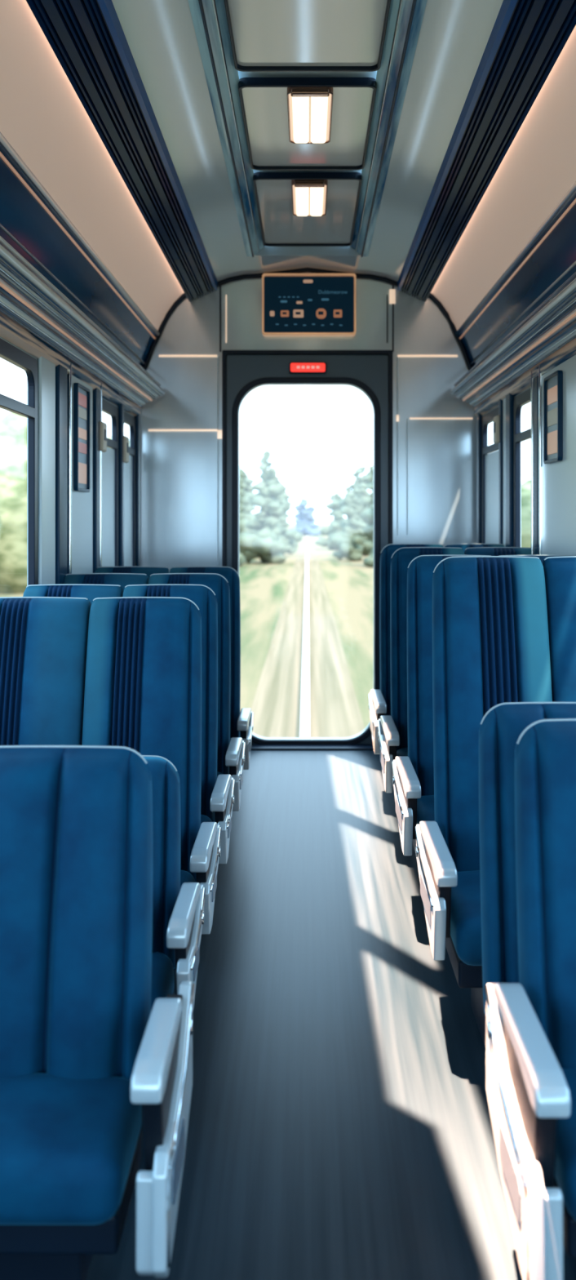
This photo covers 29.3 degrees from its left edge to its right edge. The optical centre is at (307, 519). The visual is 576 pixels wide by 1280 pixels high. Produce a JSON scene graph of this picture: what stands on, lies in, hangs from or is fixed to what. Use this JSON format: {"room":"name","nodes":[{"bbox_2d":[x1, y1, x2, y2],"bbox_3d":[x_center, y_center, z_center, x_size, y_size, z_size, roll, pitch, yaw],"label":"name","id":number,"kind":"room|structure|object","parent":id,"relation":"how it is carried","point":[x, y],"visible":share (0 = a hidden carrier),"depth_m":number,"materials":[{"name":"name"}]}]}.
{"room":"train carriage","nodes":[
{"label":"train carriage","id":0,"kind":"room"},
{"bbox_2d":[0,336,134,585],"bbox_3d":[-1.151,0.285,2.365,0.022,2.430,9.930,0,0,0],"label":"wall","id":1,"kind":"structure","parent":0,"point":[0,336],"depth_m":4.56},
{"bbox_2d":[0,337,38,585],"bbox_3d":[-1.142,0.015,3.380,0.028,1.370,2.450,0,0,0],"label":"window","id":2,"kind":"structure","parent":1,"relation":"in","point":[9,353],"depth_m":4.55,"materials":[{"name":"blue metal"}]},
{"bbox_2d":[38,355,55,584],"bbox_3d":[-1.129,0.005,4.770,0.015,1.490,0.260,0,0,0],"label":"pillar","id":3,"kind":"structure","parent":1,"relation":"attached to","point":[46,369],"depth_m":4.73,"materials":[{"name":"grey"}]},
{"bbox_2d":[55,364,67,584],"bbox_3d":[-1.125,0.005,5.015,0.025,1.490,0.170,0,0,0],"label":"pillar","id":4,"kind":"structure","parent":1,"relation":"attached to","point":[61,372],"depth_m":4.97,"materials":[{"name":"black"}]},
{"bbox_2d":[0,311,141,416],"bbox_3d":[-1.121,-0.735,2.355,0.033,0.110,9.910,0,0,0],"label":"trim","id":5,"kind":"structure","parent":1,"relation":"attached to","point":[11,331],"depth_m":4.82,"materials":[{"name":"metal"}]},
{"bbox_2d":[0,222,145,364],"bbox_3d":[-1.085,-1.040,2.360,0.014,0.013,9.920,0,0,0],"label":"trim","id":6,"kind":"structure","parent":1,"relation":"attached to","point":[11,235],"depth_m":4.84,"materials":[{"name":"metal"}]},
{"bbox_2d":[0,145,155,367],"bbox_3d":[-1.070,-1.080,2.365,0.140,0.320,9.930,0,0,0],"label":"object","id":7,"kind":"object","parent":1,"relation":"attached to","point":[21,214],"visible":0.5,"depth_m":4.72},
{"bbox_2d":[71,374,93,573],"bbox_3d":[-1.129,0.005,5.445,0.015,1.490,0.610,0,0,0],"label":"pillar","id":8,"kind":"structure","parent":1,"relation":"attached to","point":[82,502],"depth_m":5.49,"materials":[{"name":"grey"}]},
{"bbox_2d":[67,362,71,573],"bbox_3d":[-1.121,0.005,5.152,0.031,1.490,0.025,0,0,0],"label":"pillar","id":9,"kind":"structure","parent":8,"relation":"attached to","point":[69,372],"depth_m":5.14,"materials":[{"name":"silver metal"}]},
{"bbox_2d":[73,382,90,492],"bbox_3d":[-1.111,-0.400,5.420,0.022,0.520,0.300,0,0,0],"label":"plate","id":10,"kind":"object","parent":8,"relation":"attached to","point":[82,394],"visible":1,"depth_m":5.40,"materials":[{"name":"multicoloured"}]},
{"bbox_2d":[0,235,164,407],"bbox_3d":[-1.040,-0.820,2.370,0.201,0.161,9.740,0,0,0],"label":"luggage rack","id":11,"kind":"object","parent":1,"relation":"attached to","point":[27,297],"visible":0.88,"depth_m":4.54,"materials":[{"name":"metal"}]},
{"bbox_2d":[93,387,100,573],"bbox_3d":[-1.125,0.005,5.850,0.025,1.490,0.100,0,0,0],"label":"pillar","id":12,"kind":"structure","parent":1,"relation":"attached to","point":[96,392],"depth_m":5.80,"materials":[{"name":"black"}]},
{"bbox_2d":[100,421,106,452],"bbox_3d":[-1.110,-0.450,5.955,0.036,0.160,0.120,0,0,0],"label":"plate","id":13,"kind":"object","parent":12,"relation":"attached to","point":[103,425],"visible":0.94,"depth_m":5.92,"materials":[{"name":"grey plastic"}]},
{"bbox_2d":[100,382,102,566],"bbox_3d":[-1.121,0.005,5.915,0.031,1.490,0.020,0,0,0],"label":"pillar","id":14,"kind":"structure","parent":1,"relation":"attached to","point":[101,383],"depth_m":5.91,"materials":[{"name":"silver metal"}]},
{"bbox_2d":[102,398,118,566],"bbox_3d":[-1.142,0.015,6.250,0.028,1.370,0.630,0,0,0],"label":"window","id":15,"kind":"structure","parent":1,"relation":"in","point":[110,457],"depth_m":6.35,"materials":[{"name":"clear glass"}]},
{"bbox_2d":[102,447,115,566],"bbox_3d":[-1.141,0.102,6.250,0.005,1.035,0.480,0,0,0],"label":"blind","id":16,"kind":"object","parent":15,"relation":"attached to","point":[108,456],"depth_m":6.30,"materials":[{"name":"blue"}]},
{"bbox_2d":[118,404,124,566],"bbox_3d":[-1.125,0.005,6.635,0.025,1.490,0.070,0,0,0],"label":"pillar","id":17,"kind":"structure","parent":1,"relation":"attached to","point":[121,408],"depth_m":6.60,"materials":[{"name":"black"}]},
{"bbox_2d":[124,411,135,566],"bbox_3d":[-1.142,0.015,6.960,0.028,1.370,0.530,0,0,0],"label":"window","id":18,"kind":"structure","parent":1,"relation":"in","point":[130,467],"depth_m":7.05,"materials":[{"name":"clear glass"}]},
{"bbox_2d":[124,454,132,566],"bbox_3d":[-1.141,0.102,6.960,0.005,1.035,0.380,0,0,0],"label":"blind","id":19,"kind":"object","parent":18,"relation":"attached to","point":[127,466],"depth_m":6.99,"materials":[{"name":"blue"}]},
{"bbox_2d":[134,413,140,566],"bbox_3d":[-1.125,0.005,7.275,0.025,1.490,0.070,0,0,0],"label":"pillar","id":20,"kind":"structure","parent":1,"relation":"attached to","point":[137,417],"depth_m":7.24,"materials":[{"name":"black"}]},
{"bbox_2d":[111,0,503,281],"bbox_3d":[0.000,-1.623,2.365,1.550,0.185,9.930,0,0,0],"label":"ceiling","id":21,"kind":"structure","parent":0,"point":[161,37],"depth_m":4.45,"materials":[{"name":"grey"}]},
{"bbox_2d":[0,0,184,330],"bbox_3d":[-0.887,-1.385,2.365,0.225,0.290,9.930,0,0,0],"label":"panel","id":22,"kind":"object","parent":21,"relation":"attached to","point":[44,119],"visible":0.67,"depth_m":4.23,"materials":[{"name":"beige plastic"}]},
{"bbox_2d":[26,0,217,302],"bbox_3d":[-0.691,-1.516,2.360,0.192,0.127,9.920,0,0,0],"label":"ceiling vent","id":23,"kind":"object","parent":21,"relation":"in","point":[87,37],"visible":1,"depth_m":4.11,"materials":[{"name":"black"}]},
{"bbox_2d":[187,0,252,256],"bbox_3d":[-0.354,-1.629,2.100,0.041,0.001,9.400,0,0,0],"label":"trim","id":24,"kind":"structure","parent":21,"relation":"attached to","point":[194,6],"depth_m":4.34,"materials":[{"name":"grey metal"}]},
{"bbox_2d":[198,0,265,257],"bbox_3d":[-0.298,-1.660,2.100,0.073,0.060,9.400,0,0,0],"label":"trim","id":25,"kind":"structure","parent":21,"relation":"attached to","point":[207,4],"depth_m":4.41,"materials":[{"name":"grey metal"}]},
{"bbox_2d":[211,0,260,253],"bbox_3d":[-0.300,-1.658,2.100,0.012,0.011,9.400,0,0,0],"label":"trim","id":26,"kind":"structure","parent":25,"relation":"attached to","point":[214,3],"depth_m":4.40,"materials":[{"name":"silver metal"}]},
{"bbox_2d":[224,0,391,71],"bbox_3d":[0.000,-1.683,3.555,0.536,0.035,1.070,0,0,0],"label":"ceiling panel","id":27,"kind":"object","parent":21,"relation":"attached to","point":[266,35],"visible":1,"depth_m":3.81,"materials":[{"name":"grey plastic"}]},
{"bbox_2d":[238,77,377,170],"bbox_3d":[0.000,-1.683,4.730,0.536,0.035,1.020,0,0,0],"label":"ceiling panel","id":28,"kind":"object","parent":21,"relation":"attached to","point":[264,100],"visible":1,"depth_m":4.66,"materials":[{"name":"grey plastic"}]},
{"bbox_2d":[287,87,333,143],"bbox_3d":[0.010,-1.660,4.532,0.180,0.040,0.596,0,0,0],"label":"ceiling light","id":29,"kind":"object","parent":28,"relation":"attached to","point":[309,108],"visible":1,"depth_m":4.46,"materials":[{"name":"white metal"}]},
{"bbox_2d":[253,172,362,246],"bbox_3d":[0.000,-1.683,6.035,0.536,0.035,1.330,0,0,0],"label":"ceiling panel","id":30,"kind":"object","parent":21,"relation":"attached to","point":[279,227],"visible":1,"depth_m":6.00,"materials":[{"name":"grey plastic"}]},
{"bbox_2d":[291,179,328,216],"bbox_3d":[0.010,-1.660,5.687,0.180,0.040,0.586,0,0,0],"label":"ceiling light","id":31,"kind":"object","parent":30,"relation":"attached to","point":[309,197],"visible":1,"depth_m":5.60,"materials":[{"name":"white glass"}]},
{"bbox_2d":[350,0,413,255],"bbox_3d":[0.298,-1.660,2.100,0.073,0.060,9.400,0,0,0],"label":"trim","id":32,"kind":"structure","parent":21,"relation":"attached to","point":[381,74],"depth_m":4.40,"materials":[{"name":"grey metal"}]},
{"bbox_2d":[355,0,403,253],"bbox_3d":[0.300,-1.658,2.100,0.012,0.011,9.400,0,0,0],"label":"trim","id":33,"kind":"structure","parent":32,"relation":"attached to","point":[401,2],"depth_m":4.40,"materials":[{"name":"silver metal"}]},
{"bbox_2d":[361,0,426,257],"bbox_3d":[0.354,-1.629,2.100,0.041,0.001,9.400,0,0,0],"label":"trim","id":34,"kind":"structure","parent":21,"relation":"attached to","point":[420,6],"depth_m":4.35,"materials":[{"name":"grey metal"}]},
{"bbox_2d":[397,0,575,302],"bbox_3d":[0.691,-1.516,2.360,0.192,0.127,9.920,0,0,0],"label":"ceiling vent","id":35,"kind":"object","parent":21,"relation":"in","point":[527,37],"visible":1,"depth_m":4.12,"materials":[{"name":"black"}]},
{"bbox_2d":[431,25,575,330],"bbox_3d":[0.887,-1.385,2.365,0.225,0.290,9.930,0,0,0],"label":"panel","id":36,"kind":"object","parent":21,"relation":"attached to","point":[538,168],"visible":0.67,"depth_m":4.68,"materials":[{"name":"beige plastic"}]},
{"bbox_2d":[140,272,477,573],"bbox_3d":[0.000,-0.087,7.370,2.280,3.175,0.080,0,0,0],"label":"wall","id":37,"kind":"structure","parent":0,"point":[179,469],"depth_m":7.33,"materials":[{"name":"silver metal"}]},
{"bbox_2d":[0,151,155,338],"bbox_3d":[-1.012,-1.205,2.360,0.012,0.011,9.920,0,0,0],"label":"trim","id":38,"kind":"structure","parent":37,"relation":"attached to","point":[2,155],"depth_m":4.57,"materials":[{"name":"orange metal"}]},
{"bbox_2d":[0,131,159,335],"bbox_3d":[-0.995,-1.235,2.360,0.028,0.027,9.920,0,0,0],"label":"trim","id":39,"kind":"structure","parent":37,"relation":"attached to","point":[6,145],"depth_m":4.50,"materials":[{"name":"metal"}]},
{"bbox_2d":[217,355,218,564],"bbox_3d":[-0.596,-0.395,7.325,0.008,1.390,0.010,0,0,0],"label":"trim","id":40,"kind":"structure","parent":37,"relation":"attached to","point":[218,356],"depth_m":7.32,"materials":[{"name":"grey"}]},
{"bbox_2d":[222,350,392,750],"bbox_3d":[0.001,0.188,7.280,1.228,2.625,0.220,0,0,0],"label":"door","id":41,"kind":"structure","parent":37,"relation":"in","point":[243,371],"depth_m":7.30,"materials":[{"name":"black metal"}]},
{"bbox_2d":[289,362,326,373],"bbox_3d":[0.003,-1.004,7.256,0.245,0.074,0.048,0,0,0],"label":"exit sign","id":42,"kind":"object","parent":41,"relation":"attached to","point":[295,367],"visible":1,"depth_m":7.24,"materials":[{"name":"red plastic"}]},
{"bbox_2d":[142,267,472,370],"bbox_3d":[0.000,-1.290,7.310,2.286,0.777,0.032,0,0,0],"label":"trim","id":43,"kind":"structure","parent":37,"relation":"attached to","point":[228,280],"depth_m":7.30,"materials":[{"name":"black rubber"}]},
{"bbox_2d":[262,273,355,337],"bbox_3d":[0.010,-1.423,7.285,0.620,0.405,0.090,0,0,0],"label":"screen","id":44,"kind":"object","parent":37,"relation":"attached to","point":[294,304],"visible":1,"depth_m":7.27,"materials":[{"name":"black glass"}]},
{"bbox_2d":[396,356,398,534],"bbox_3d":[0.599,-0.495,7.325,0.008,1.190,0.010,0,0,0],"label":"trim","id":45,"kind":"structure","parent":37,"relation":"attached to","point":[397,357],"depth_m":7.32,"materials":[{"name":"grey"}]},
{"bbox_2d":[406,419,408,534],"bbox_3d":[0.664,-0.285,7.325,0.008,0.770,0.010,0,0,0],"label":"trim","id":46,"kind":"structure","parent":37,"relation":"attached to","point":[406,420],"depth_m":7.32,"materials":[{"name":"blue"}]},
{"bbox_2d":[455,181,575,335],"bbox_3d":[0.995,-1.235,2.360,0.028,0.027,9.920,0,0,0],"label":"trim","id":47,"kind":"structure","parent":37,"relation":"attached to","point":[571,192],"depth_m":5.00,"materials":[{"name":"metal"}]},
{"bbox_2d":[459,198,575,338],"bbox_3d":[1.012,-1.205,2.360,0.012,0.011,9.920,0,0,0],"label":"trim","id":48,"kind":"structure","parent":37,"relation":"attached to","point":[574,202],"depth_m":5.09,"materials":[{"name":"orange metal"}]},
{"bbox_2d":[85,750,575,1279],"bbox_3d":[0.000,1.530,2.375,2.280,0.060,9.950,0,0,0],"label":"floor","id":49,"kind":"structure","parent":0,"point":[340,1126],"depth_m":3.00,"materials":[{"name":"plastic"}]},
{"bbox_2d":[0,596,91,746],"bbox_3d":[-0.927,0.880,3.436,0.388,1.241,0.632,0,0,0],"label":"seat","id":50,"kind":"object","parent":49,"relation":"on","point":[43,640],"visible":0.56,"depth_m":3.58,"materials":[{"name":"blue fabric"}]},
{"bbox_2d":[22,583,123,604],"bbox_3d":[-0.927,0.877,4.086,0.388,1.246,0.633,0,0,0],"label":"seat","id":51,"kind":"object","parent":49,"relation":"on","point":[91,592],"visible":0.08,"depth_m":4.32,"materials":[{"name":"blue fabric"}]},
{"bbox_2d":[0,745,195,1279],"bbox_3d":[-0.536,1.005,2.200,0.595,0.991,0.638,0,0,0],"label":"seat","id":52,"kind":"object","parent":49,"relation":"on","point":[83,1046],"visible":1,"depth_m":2.25,"materials":[{"name":"blue fabric"}]},
{"bbox_2d":[0,1072,142,1224],"bbox_3d":[-0.585,1.199,2.115,0.496,0.142,0.330,0,0,0],"label":"seat cushion","id":53,"kind":"object","parent":52,"relation":"on","point":[70,1142],"depth_m":2.01,"materials":[{"name":"blue fabric"}]},
{"bbox_2d":[63,573,148,591],"bbox_3d":[-0.927,0.872,4.787,0.388,1.256,0.634,0,0,0],"label":"seat","id":54,"kind":"object","parent":49,"relation":"on","point":[123,580],"visible":0.16,"depth_m":5.03,"materials":[{"name":"blue fabric"}]},
{"bbox_2d":[94,566,168,580],"bbox_3d":[-0.927,0.872,5.537,0.388,1.256,0.634,0,0,0],"label":"seat","id":55,"kind":"object","parent":49,"relation":"on","point":[148,571],"visible":0.12,"depth_m":5.78,"materials":[{"name":"blue fabric"}]},
{"bbox_2d":[82,596,221,969],"bbox_3d":[-0.502,0.880,3.436,0.453,1.241,0.632,0,0,0],"label":"seat","id":56,"kind":"object","parent":49,"relation":"on","point":[144,682],"visible":0.55,"depth_m":3.56,"materials":[{"name":"blue fabric"}]},
{"bbox_2d":[180,870,195,888],"bbox_3d":[-0.537,1.159,3.300,0.381,0.142,0.360,0,0,0],"label":"seat cushion","id":57,"kind":"object","parent":56,"relation":"on","point":[186,876],"depth_m":3.41,"materials":[{"name":"blue fabric"}]},
{"bbox_2d":[142,755,205,1011],"bbox_3d":[-0.501,1.082,2.868,0.451,0.836,0.554,0,0,0],"label":"seat","id":58,"kind":"object","parent":49,"relation":"on","point":[178,913],"visible":0.19,"depth_m":2.92,"materials":[{"name":"blue fabric"}]},
{"bbox_2d":[151,951,173,1011],"bbox_3d":[-0.538,1.199,2.790,0.376,0.142,0.280,0,0,0],"label":"seat cushion","id":59,"kind":"object","parent":58,"relation":"on","point":[162,962],"depth_m":2.80,"materials":[{"name":"blue fabric"}]},
{"bbox_2d":[122,583,235,864],"bbox_3d":[-0.502,0.877,4.086,0.453,1.246,0.633,0,0,0],"label":"seat","id":60,"kind":"object","parent":49,"relation":"on","point":[217,797],"visible":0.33,"depth_m":4.20,"materials":[{"name":"blue fabric"}]},
{"bbox_2d":[148,573,245,811],"bbox_3d":[-0.502,0.872,4.787,0.453,1.256,0.634,0,0,0],"label":"seat","id":61,"kind":"object","parent":49,"relation":"on","point":[230,753],"visible":0.22,"depth_m":4.90,"materials":[{"name":"blue fabric"}]},
{"bbox_2d":[169,566,253,769],"bbox_3d":[-0.502,0.872,5.537,0.453,1.256,0.634,0,0,0],"label":"seat","id":62,"kind":"object","parent":49,"relation":"on","point":[242,721],"visible":0.24,"depth_m":5.65,"materials":[{"name":"blue fabric"}]},
{"bbox_2d":[368,543,443,754],"bbox_3d":[0.557,0.817,5.935,0.443,1.366,0.768,0,0,0],"label":"seat","id":63,"kind":"object","parent":49,"relation":"on","point":[380,700],"visible":0.24,"depth_m":6.09,"materials":[{"name":"blue fabric"}]},
{"bbox_2d":[377,546,464,792],"bbox_3d":[0.557,0.817,5.135,0.443,1.366,0.768,0,0,0],"label":"seat","id":64,"kind":"object","parent":49,"relation":"on","point":[393,734],"visible":0.3,"depth_m":5.29,"materials":[{"name":"blue fabric"}]},
{"bbox_2d":[391,554,490,855],"bbox_3d":[0.557,0.822,4.234,0.443,1.356,0.766,0,0,0],"label":"seat","id":65,"kind":"object","parent":49,"relation":"on","point":[413,778],"visible":0.38,"depth_m":4.36,"materials":[{"name":"blue fabric"}]},
{"bbox_2d":[417,795,435,824],"bbox_3d":[0.591,1.139,4.105,0.374,0.142,0.450,0,0,0],"label":"seat cushion","id":66,"kind":"object","parent":65,"relation":"on","point":[425,805],"depth_m":4.12,"materials":[{"name":"blue fabric"}]},
{"bbox_2d":[444,543,504,552],"bbox_3d":[0.957,0.817,5.949,0.348,1.366,0.738,0,0,0],"label":"seat","id":67,"kind":"object","parent":49,"relation":"on","point":[464,546],"visible":0.03,"depth_m":6.27,"materials":[{"name":"blue fabric"}]},
{"bbox_2d":[414,555,552,1048],"bbox_3d":[0.557,0.810,3.306,0.443,1.381,0.770,0,0,0],"label":"seat","id":68,"kind":"object","parent":49,"relation":"on","point":[491,639],"visible":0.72,"depth_m":3.48,"materials":[{"name":"blue fabric"}]},
{"bbox_2d":[450,870,482,965],"bbox_3d":[0.591,1.139,3.175,0.374,0.142,0.450,0,0,0],"label":"seat cushion","id":69,"kind":"object","parent":68,"relation":"on","point":[465,907],"depth_m":3.03,"materials":[{"name":"blue fabric"}]},
{"bbox_2d":[464,546,531,555],"bbox_3d":[0.957,0.817,5.149,0.348,1.366,0.738,0,0,0],"label":"seat","id":70,"kind":"object","parent":49,"relation":"on","point":[492,551],"visible":0.13,"depth_m":5.45,"materials":[{"name":"blue fabric"}]},
{"bbox_2d":[479,702,575,1016],"bbox_3d":[0.615,0.977,2.551,0.398,1.046,0.461,0,0,0],"label":"seat","id":71,"kind":"object","parent":49,"relation":"on","point":[501,727],"visible":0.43,"depth_m":2.61,"materials":[{"name":"blue fabric"}]},
{"bbox_2d":[484,718,575,1279],"bbox_3d":[0.610,0.967,2.111,0.498,1.066,0.661,0,0,0],"label":"seat","id":72,"kind":"object","parent":49,"relation":"on","point":[531,1022],"visible":1,"depth_m":2.16,"materials":[{"name":"blue fabric"}]},
{"bbox_2d":[555,1067,575,1219],"bbox_3d":[0.650,1.139,2.025,0.416,0.142,0.350,0,0,0],"label":"seat cushion","id":73,"kind":"object","parent":72,"relation":"on","point":[566,1143],"depth_m":1.93,"materials":[{"name":"blue fabric"}]},
{"bbox_2d":[542,555,575,702],"bbox_3d":[0.957,0.810,3.320,0.348,1.381,0.741,0,0,0],"label":"seat","id":74,"kind":"object","parent":49,"relation":"on","point":[560,572],"visible":0.52,"depth_m":3.53,"materials":[{"name":"blue fabric"}]},
{"bbox_2d":[482,386,531,546],"bbox_3d":[1.151,0.285,2.365,0.022,2.430,9.930,0,0,0],"label":"wall","id":75,"kind":"structure","parent":0,"point":[530,387],"depth_m":5.98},
{"bbox_2d":[477,413,482,543],"bbox_3d":[1.125,0.005,7.185,0.025,1.490,0.070,0,0,0],"label":"pillar","id":76,"kind":"structure","parent":75,"relation":"attached to","point":[479,415],"depth_m":7.15,"materials":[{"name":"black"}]},
{"bbox_2d":[481,407,498,543],"bbox_3d":[1.142,0.015,6.770,0.028,1.370,0.710,0,0,0],"label":"window","id":77,"kind":"structure","parent":75,"relation":"in","point":[490,462],"depth_m":6.86,"materials":[{"name":"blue glass"}]},
{"bbox_2d":[484,450,498,543],"bbox_3d":[1.141,0.102,6.770,0.005,1.035,0.560,0,0,0],"label":"blind","id":78,"kind":"object","parent":77,"relation":"attached to","point":[491,460],"depth_m":6.80,"materials":[{"name":"blue"}]},
{"bbox_2d":[498,399,502,544],"bbox_3d":[1.125,0.005,6.370,0.025,1.490,0.060,0,0,0],"label":"pillar","id":79,"kind":"structure","parent":75,"relation":"attached to","point":[500,401],"depth_m":6.34,"materials":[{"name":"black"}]},
{"bbox_2d":[502,397,506,546],"bbox_3d":[1.129,0.005,6.260,0.015,1.490,0.120,0,0,0],"label":"pillar","id":80,"kind":"structure","parent":75,"relation":"attached to","point":[504,399],"depth_m":6.26,"materials":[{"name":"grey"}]},
{"bbox_2d":[506,393,514,546],"bbox_3d":[1.125,0.005,6.115,0.025,1.490,0.130,0,0,0],"label":"pillar","id":81,"kind":"structure","parent":75,"relation":"attached to","point":[509,397],"depth_m":6.05,"materials":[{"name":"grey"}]},
{"bbox_2d":[450,271,575,407],"bbox_3d":[1.040,-0.820,2.370,0.201,0.161,9.740,0,0,0],"label":"luggage rack","id":82,"kind":"object","parent":75,"relation":"attached to","point":[552,325],"visible":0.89,"depth_m":5.06,"materials":[{"name":"metal"}]},
{"bbox_2d":[459,192,575,367],"bbox_3d":[1.070,-1.080,2.365,0.140,0.320,9.930,0,0,0],"label":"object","id":83,"kind":"object","parent":75,"relation":"attached to","point":[557,253],"visible":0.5,"depth_m":5.25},
{"bbox_2d":[513,387,531,546],"bbox_3d":[1.142,0.015,5.750,0.028,1.370,0.550,0,0,0],"label":"window","id":84,"kind":"structure","parent":75,"relation":"in","point":[521,400],"depth_m":5.97,"materials":[{"name":"black metal"}]},
{"bbox_2d":[470,260,575,364],"bbox_3d":[1.085,-1.040,2.360,0.014,0.013,9.920,0,0,0],"label":"trim","id":85,"kind":"structure","parent":75,"relation":"attached to","point":[574,264],"depth_m":5.37,"materials":[{"name":"metal"}]},
{"bbox_2d":[474,337,575,416],"bbox_3d":[1.121,-0.735,2.355,0.033,0.110,9.910,0,0,0],"label":"trim","id":86,"kind":"structure","parent":75,"relation":"attached to","point":[523,382],"depth_m":5.60,"materials":[{"name":"metal"}]},
{"bbox_2d":[531,370,533,554],"bbox_3d":[1.121,0.005,5.440,0.031,1.490,0.020,0,0,0],"label":"pillar","id":87,"kind":"structure","parent":75,"relation":"attached to","point":[532,379],"depth_m":5.43,"materials":[{"name":"silver metal"}]},
{"bbox_2d":[533,375,538,554],"bbox_3d":[1.125,0.005,5.370,0.025,1.490,0.100,0,0,0],"label":"pillar","id":88,"kind":"structure","parent":75,"relation":"attached to","point":[536,378],"depth_m":5.34,"materials":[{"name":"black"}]},
{"bbox_2d":[542,354,575,555],"bbox_3d":[1.129,0.005,4.915,0.015,1.490,0.710,0,0,0],"label":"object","id":89,"kind":"structure","parent":75,"relation":"attached to","point":[559,478],"depth_m":4.81,"materials":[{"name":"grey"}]},
{"bbox_2d":[538,365,542,554],"bbox_3d":[1.121,0.005,5.258,0.031,1.490,0.025,0,0,0],"label":"pillar","id":90,"kind":"structure","parent":89,"relation":"attached to","point":[540,375],"depth_m":5.25,"materials":[{"name":"silver metal"}]},
{"bbox_2d":[543,370,563,463],"bbox_3d":[1.111,-0.460,4.980,0.022,0.400,0.300,0,0,0],"label":"plate","id":91,"kind":"object","parent":89,"relation":"attached to","point":[553,383],"visible":1,"depth_m":4.96,"materials":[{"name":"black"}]},
{"label":"outside","id":92,"kind":"structure","parent":0,"visible":0},
{"bbox_2d":[0,524,373,728],"bbox_3d":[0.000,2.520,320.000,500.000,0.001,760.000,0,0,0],"label":"ground","id":93,"kind":"structure","parent":92,"point":[349,584],"depth_m":31.01,"materials":[{"name":"green plant"}]},
{"bbox_2d":[0,404,27,593],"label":"window","id":94,"kind":"structure","parent":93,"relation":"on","point":[13,426],"depth_m":37.30,"materials":[{"name":"clear glass"}]},
{"bbox_2d":[239,465,251,511],"bbox_3d":[-5.375,-0.696,83.054,4.184,7.046,3.722,0,0,0],"label":"tree","id":95,"kind":"object","parent":93,"relation":"on","point":[246,501],"visible":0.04,"depth_m":82.84,"materials":[{"name":"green plant"}]},
{"bbox_2d":[239,475,256,533],"bbox_3d":[-4.661,-0.168,70.245,3.368,5.425,2.976,0,0,0],"label":"tree","id":96,"kind":"object","parent":93,"relation":"on","point":[244,517],"visible":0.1,"depth_m":69.62,"materials":[{"name":"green plant"}]},
{"bbox_2d":[240,468,256,530],"bbox_3d":[-6.173,-1.184,106.169,4.837,7.591,3.464,0,0,0],"label":"tree","id":97,"kind":"object","parent":93,"relation":"on","point":[246,479],"visible":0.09,"depth_m":105.47,"materials":[{"name":"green plant"}]},
{"bbox_2d":[239,450,287,564],"bbox_3d":[-2.614,-0.742,64.083,3.074,6.637,4.202,0,0,0],"label":"tree","id":98,"kind":"object","parent":93,"relation":"on","point":[263,544],"visible":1,"depth_m":63.33,"materials":[{"name":"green plant"}]},
{"bbox_2d":[265,480,302,542],"bbox_3d":[-2.438,-0.366,97.466,4.053,6.480,4.372,0,0,0],"label":"tree","id":99,"kind":"object","parent":93,"relation":"on","point":[286,496],"visible":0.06,"depth_m":96.48,"materials":[{"name":"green plant"}]},
{"bbox_2d":[275,493,298,555],"bbox_3d":[-2.001,0.205,77.002,2.846,4.784,2.528,0,0,-33],"label":"tree","id":100,"kind":"object","parent":93,"relation":"on","point":[286,536],"visible":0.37,"depth_m":76.60,"materials":[{"name":"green plant"}]},
{"bbox_2d":[290,497,319,535],"bbox_3d":[-0.606,-0.268,176.135,5.306,6.522,4.313,0,0,0],"label":"tree","id":101,"kind":"object","parent":93,"relation":"on","point":[304,521],"visible":0.95,"depth_m":174.91,"materials":[{"name":"blue plant"}]},
{"bbox_2d":[251,535,364,737],"bbox_3d":[-0.030,2.515,153.800,1.440,0.001,292.400,0,0,0],"label":"track bed","id":102,"kind":"object","parent":93,"relation":"on","point":[334,708],"depth_m":18.07,"materials":[{"name":"beige gravel"}]},
{"bbox_2d":[300,536,310,737],"bbox_3d":[-0.030,2.422,83.850,0.109,0.185,152.300,0,0,0],"label":"rail","id":103,"kind":"object","parent":102,"relation":"on","point":[304,722],"visible":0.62,"depth_m":16.84,"materials":[{"name":"white metal"}]},
{"bbox_2d":[314,492,345,550],"bbox_3d":[2.203,0.140,91.931,3.273,4.899,2.653,0,0,0],"label":"tree","id":104,"kind":"object","parent":93,"relation":"on","point":[334,529],"visible":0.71,"depth_m":91.61,"materials":[{"name":"green plant"}]},
{"bbox_2d":[329,483,373,560],"bbox_3d":[2.714,0.154,68.052,2.729,4.815,2.647,0,0,0],"label":"tree","id":105,"kind":"object","parent":93,"relation":"on","point":[351,544],"visible":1,"depth_m":67.60,"materials":[{"name":"green plant"}]},
{"bbox_2d":[339,466,373,555],"bbox_3d":[4.115,-0.623,77.125,3.062,6.387,2.563,0,0,37],"label":"tree","id":106,"kind":"object","parent":93,"relation":"on","point":[366,499],"visible":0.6,"depth_m":76.62,"materials":[{"name":"green plant"}]},
{"bbox_2d":[363,463,373,567],"bbox_3d":[4.234,-0.582,58.967,2.532,6.348,2.904,0,0,0],"label":"tree","id":107,"kind":"object","parent":93,"relation":"on","point":[369,513],"visible":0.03,"depth_m":59.02,"materials":[{"name":"green plant"}]},
{"bbox_2d":[521,479,531,547],"bbox_3d":[9.848,0.609,44.167,4.461,4.950,15.378,0,0,0],"label":"hedge","id":108,"kind":"object","parent":93,"relation":"on","point":[526,485],"visible":0.06,"depth_m":40.42,"materials":[{"name":"green plant"}]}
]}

